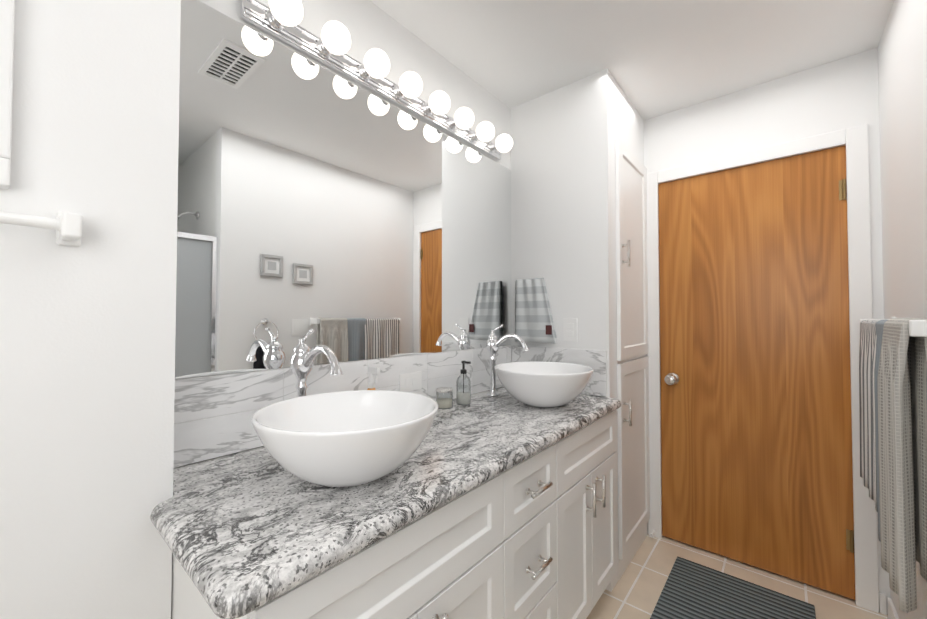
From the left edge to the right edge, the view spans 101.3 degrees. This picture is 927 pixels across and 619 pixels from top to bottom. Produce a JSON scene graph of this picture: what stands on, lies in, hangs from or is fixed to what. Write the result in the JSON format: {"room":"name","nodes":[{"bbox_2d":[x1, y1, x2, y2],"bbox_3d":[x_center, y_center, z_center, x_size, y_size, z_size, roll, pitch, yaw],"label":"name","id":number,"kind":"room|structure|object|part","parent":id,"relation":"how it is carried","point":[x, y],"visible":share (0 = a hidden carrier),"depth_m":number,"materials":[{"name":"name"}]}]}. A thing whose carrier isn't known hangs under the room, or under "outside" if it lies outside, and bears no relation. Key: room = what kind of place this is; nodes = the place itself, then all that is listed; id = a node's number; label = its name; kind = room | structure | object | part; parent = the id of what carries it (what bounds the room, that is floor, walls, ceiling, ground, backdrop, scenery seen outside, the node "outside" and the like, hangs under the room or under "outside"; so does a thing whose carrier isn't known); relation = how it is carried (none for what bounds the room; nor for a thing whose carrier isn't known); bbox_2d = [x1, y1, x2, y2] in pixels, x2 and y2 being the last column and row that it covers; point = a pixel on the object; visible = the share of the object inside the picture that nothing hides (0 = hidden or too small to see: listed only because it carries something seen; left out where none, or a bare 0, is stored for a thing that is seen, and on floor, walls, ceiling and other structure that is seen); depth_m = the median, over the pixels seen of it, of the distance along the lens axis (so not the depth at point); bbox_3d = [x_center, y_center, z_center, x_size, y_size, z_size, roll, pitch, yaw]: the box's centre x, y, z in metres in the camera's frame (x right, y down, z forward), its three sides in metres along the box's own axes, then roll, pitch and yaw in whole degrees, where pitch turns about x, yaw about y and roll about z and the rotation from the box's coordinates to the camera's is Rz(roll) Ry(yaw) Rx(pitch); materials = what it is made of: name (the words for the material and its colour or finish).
{"room":"bathroom","nodes":[
{"label":"bathroom","id":0,"kind":"room"},
{"bbox_2d":[0,0,180,618],"bbox_3d":[-1.236,0.046,0.229,0.330,2.440,1.688,-1,-2,40],"label":"wall","id":1,"kind":"structure","parent":0,"point":[89,118],"depth_m":0.71,"materials":[{"name":"paint"}]},
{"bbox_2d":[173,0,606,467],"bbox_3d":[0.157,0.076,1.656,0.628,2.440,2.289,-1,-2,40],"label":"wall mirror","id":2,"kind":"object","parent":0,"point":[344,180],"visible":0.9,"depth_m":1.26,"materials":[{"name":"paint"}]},
{"bbox_2d":[399,371,421,391],"bbox_3d":[-0.211,0.290,1.526,0.006,0.072,0.116,-1,-2,40],"label":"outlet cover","id":3,"kind":"structure","parent":2,"relation":"attached to","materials":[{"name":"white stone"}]},
{"bbox_2d":[511,69,649,591],"bbox_3d":[0.677,0.086,2.146,0.596,2.440,0.669,-1,-2,40],"label":"tall cabinet","id":4,"kind":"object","parent":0,"point":[579,259],"depth_m":1.94,"materials":[{"name":"white paint"}]},
{"bbox_2d":[370,0,893,119],"bbox_3d":[0.536,-1.218,0.524,2.700,0.100,4.377,-1,-2,40],"label":"ceiling","id":5,"kind":"structure","parent":0,"point":[655,58],"depth_m":1.62,"materials":[{"name":"paint"}]},
{"bbox_2d":[586,535,887,618],"bbox_3d":[0.536,1.321,0.471,2.700,0.100,4.377,-1,-2,40],"label":"floor","id":6,"kind":"structure","parent":0,"point":[635,593],"depth_m":1.79,"materials":[{"name":"tile"}]},
{"bbox_2d":[171,408,617,618],"bbox_3d":[-0.004,0.867,1.305,0.606,0.844,1.562,-1,-2,40],"label":"bathroom vanity","id":7,"kind":"object","parent":6,"relation":"on","point":[493,502],"depth_m":1.02,"materials":[{"name":"white paint"}]},
{"bbox_2d":[150,394,620,618],"bbox_3d":[-0.025,0.423,1.302,0.590,0.045,1.608,-1,-2,40],"label":"countertop","id":8,"kind":"structure","parent":7,"relation":"on","point":[230,557],"depth_m":0.69,"materials":[{"name":"grey stone"}]},
{"bbox_2d":[290,329,342,395],"bbox_3d":[-0.403,0.226,1.043,0.229,0.336,0.064,-1,-2,40],"label":"faucet","id":9,"kind":"object","parent":8,"relation":"on","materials":[{"name":"silver metal"}]},
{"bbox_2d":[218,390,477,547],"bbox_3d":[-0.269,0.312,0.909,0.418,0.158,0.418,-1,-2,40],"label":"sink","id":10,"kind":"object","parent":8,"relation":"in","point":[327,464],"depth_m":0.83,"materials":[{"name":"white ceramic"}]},
{"bbox_2d":[367,366,379,389],"bbox_3d":[-0.306,0.296,1.286,0.060,0.205,0.040,-1,-2,40],"label":"spray bottle","id":11,"kind":"object","parent":8,"relation":"on","point":[373,372],"visible":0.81,"depth_m":1.28,"materials":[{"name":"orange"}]},
{"bbox_2d":[436,387,452,408],"bbox_3d":[-0.079,0.366,1.571,0.072,0.078,0.072,-1,-2,40],"label":"candle jar","id":12,"kind":"object","parent":8,"relation":"on","point":[445,403],"visible":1,"depth_m":1.55,"materials":[{"name":"clear glass"}]},
{"bbox_3d":[-0.079,0.332,1.571,0.072,0.012,0.072,-1,-2,40],"label":"lid","id":13,"kind":"part","parent":12,"relation":"part of","materials":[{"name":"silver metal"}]},
{"bbox_2d":[456,361,470,404],"bbox_3d":[0.002,0.314,1.641,0.067,0.184,0.062,-1,-2,40],"label":"soap dispenser","id":14,"kind":"object","parent":8,"relation":"on","point":[463,398],"visible":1,"depth_m":1.63,"materials":[{"name":"clear glass"}]},
{"bbox_2d":[486,324,528,363],"bbox_3d":[0.204,0.241,1.766,0.229,0.336,0.063,-1,-2,40],"label":"faucet","id":15,"kind":"object","parent":8,"relation":"on","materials":[{"name":"silver metal"}]},
{"bbox_2d":[474,361,609,423],"bbox_3d":[0.342,0.327,1.637,0.418,0.158,0.418,-1,-2,40],"label":"sink","id":16,"kind":"object","parent":8,"relation":"in","point":[548,390],"depth_m":1.54,"materials":[{"name":"white ceramic"}]},
{"bbox_2d":[650,556,815,618],"bbox_3d":[1.067,1.287,1.516,0.530,0.012,0.800,-1,-2,40],"label":"rug","id":17,"kind":"object","parent":6,"relation":"on","point":[692,590],"visible":0.92,"depth_m":1.68,"materials":[{"name":"grey fabric"}]},
{"bbox_2d":[644,48,889,613],"bbox_3d":[1.508,0.082,1.939,1.054,2.440,0.118,-1,-2,40],"label":"wall","id":18,"kind":"structure","parent":0,"point":[829,105],"depth_m":1.79,"materials":[{"name":"paint"}]},
{"bbox_2d":[658,144,845,492],"bbox_3d":[1.464,0.280,1.984,0.785,2.047,0.100,-1,-2,40],"label":"door frame","id":19,"kind":"structure","parent":18,"relation":"attached to","point":[659,287],"depth_m":2.19,"materials":[{"name":"white paint"}]},
{"bbox_2d":[658,145,854,599],"bbox_3d":[1.423,0.275,1.934,0.775,2.030,0.108,-1,-2,40],"label":"door","id":20,"kind":"structure","parent":18,"relation":"in","point":[756,439],"depth_m":1.90,"materials":[{"name":"brown wood"}]},
{"bbox_3d":[1.163,0.391,2.126,0.066,0.066,0.072,-1,-2,40],"label":"knob","id":21,"kind":"part","parent":20,"relation":"part of","materials":[{"name":"silver metal"}]},
{"bbox_3d":[1.716,0.242,1.703,0.022,1.664,0.014,-1,-2,40],"label":"door hinges","id":22,"kind":"part","parent":20,"relation":"part of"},
{"bbox_2d":[878,0,926,618],"bbox_3d":[1.360,0.063,1.036,0.118,2.440,1.693,-1,-2,40],"label":"wall","id":23,"kind":"structure","parent":0,"point":[902,66],"depth_m":1.32,"materials":[{"name":"paint"}]},
{"bbox_2d":[879,592,898,618],"bbox_3d":[1.285,1.240,1.010,0.033,0.085,1.591,-1,-2,40],"label":"baseboard","id":24,"kind":"structure","parent":23,"relation":"attached to","point":[885,602],"depth_m":1.61,"materials":[{"name":"white paint"}]},
{"bbox_2d":[860,317,926,336],"bbox_3d":[1.380,0.051,1.198,0.096,0.060,0.803,-1,-2,40],"label":"towel rail","id":25,"kind":"object","parent":23,"relation":"attached to","point":[917,328],"visible":0.52,"depth_m":0.92,"materials":[{"name":"white plastic"}]},
{"bbox_2d":[859,320,878,511],"bbox_3d":[1.465,0.346,1.352,0.050,0.617,0.362,-1,-2,40],"label":"hanging towel","id":26,"kind":"object","parent":25,"relation":"hanging from","point":[867,358],"visible":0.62,"depth_m":1.33,"materials":[{"name":"grey fabric"}]},
{"bbox_2d":[874,319,886,541],"bbox_3d":[1.301,0.371,1.157,0.059,0.680,0.184,-1,-2,40],"label":"towel","id":27,"kind":"object","parent":25,"relation":"hanging from","point":[879,326],"visible":0.12,"depth_m":1.18,"materials":[{"name":"grey fabric"}]},
{"bbox_2d":[878,318,926,613],"bbox_3d":[1.178,0.385,1.011,0.072,0.725,0.224,-1,-2,40],"label":"waffle towel","id":28,"kind":"object","parent":25,"relation":"hanging from","point":[902,405],"visible":0.96,"depth_m":0.96,"materials":[{"name":"grey fabric"}]}
]}

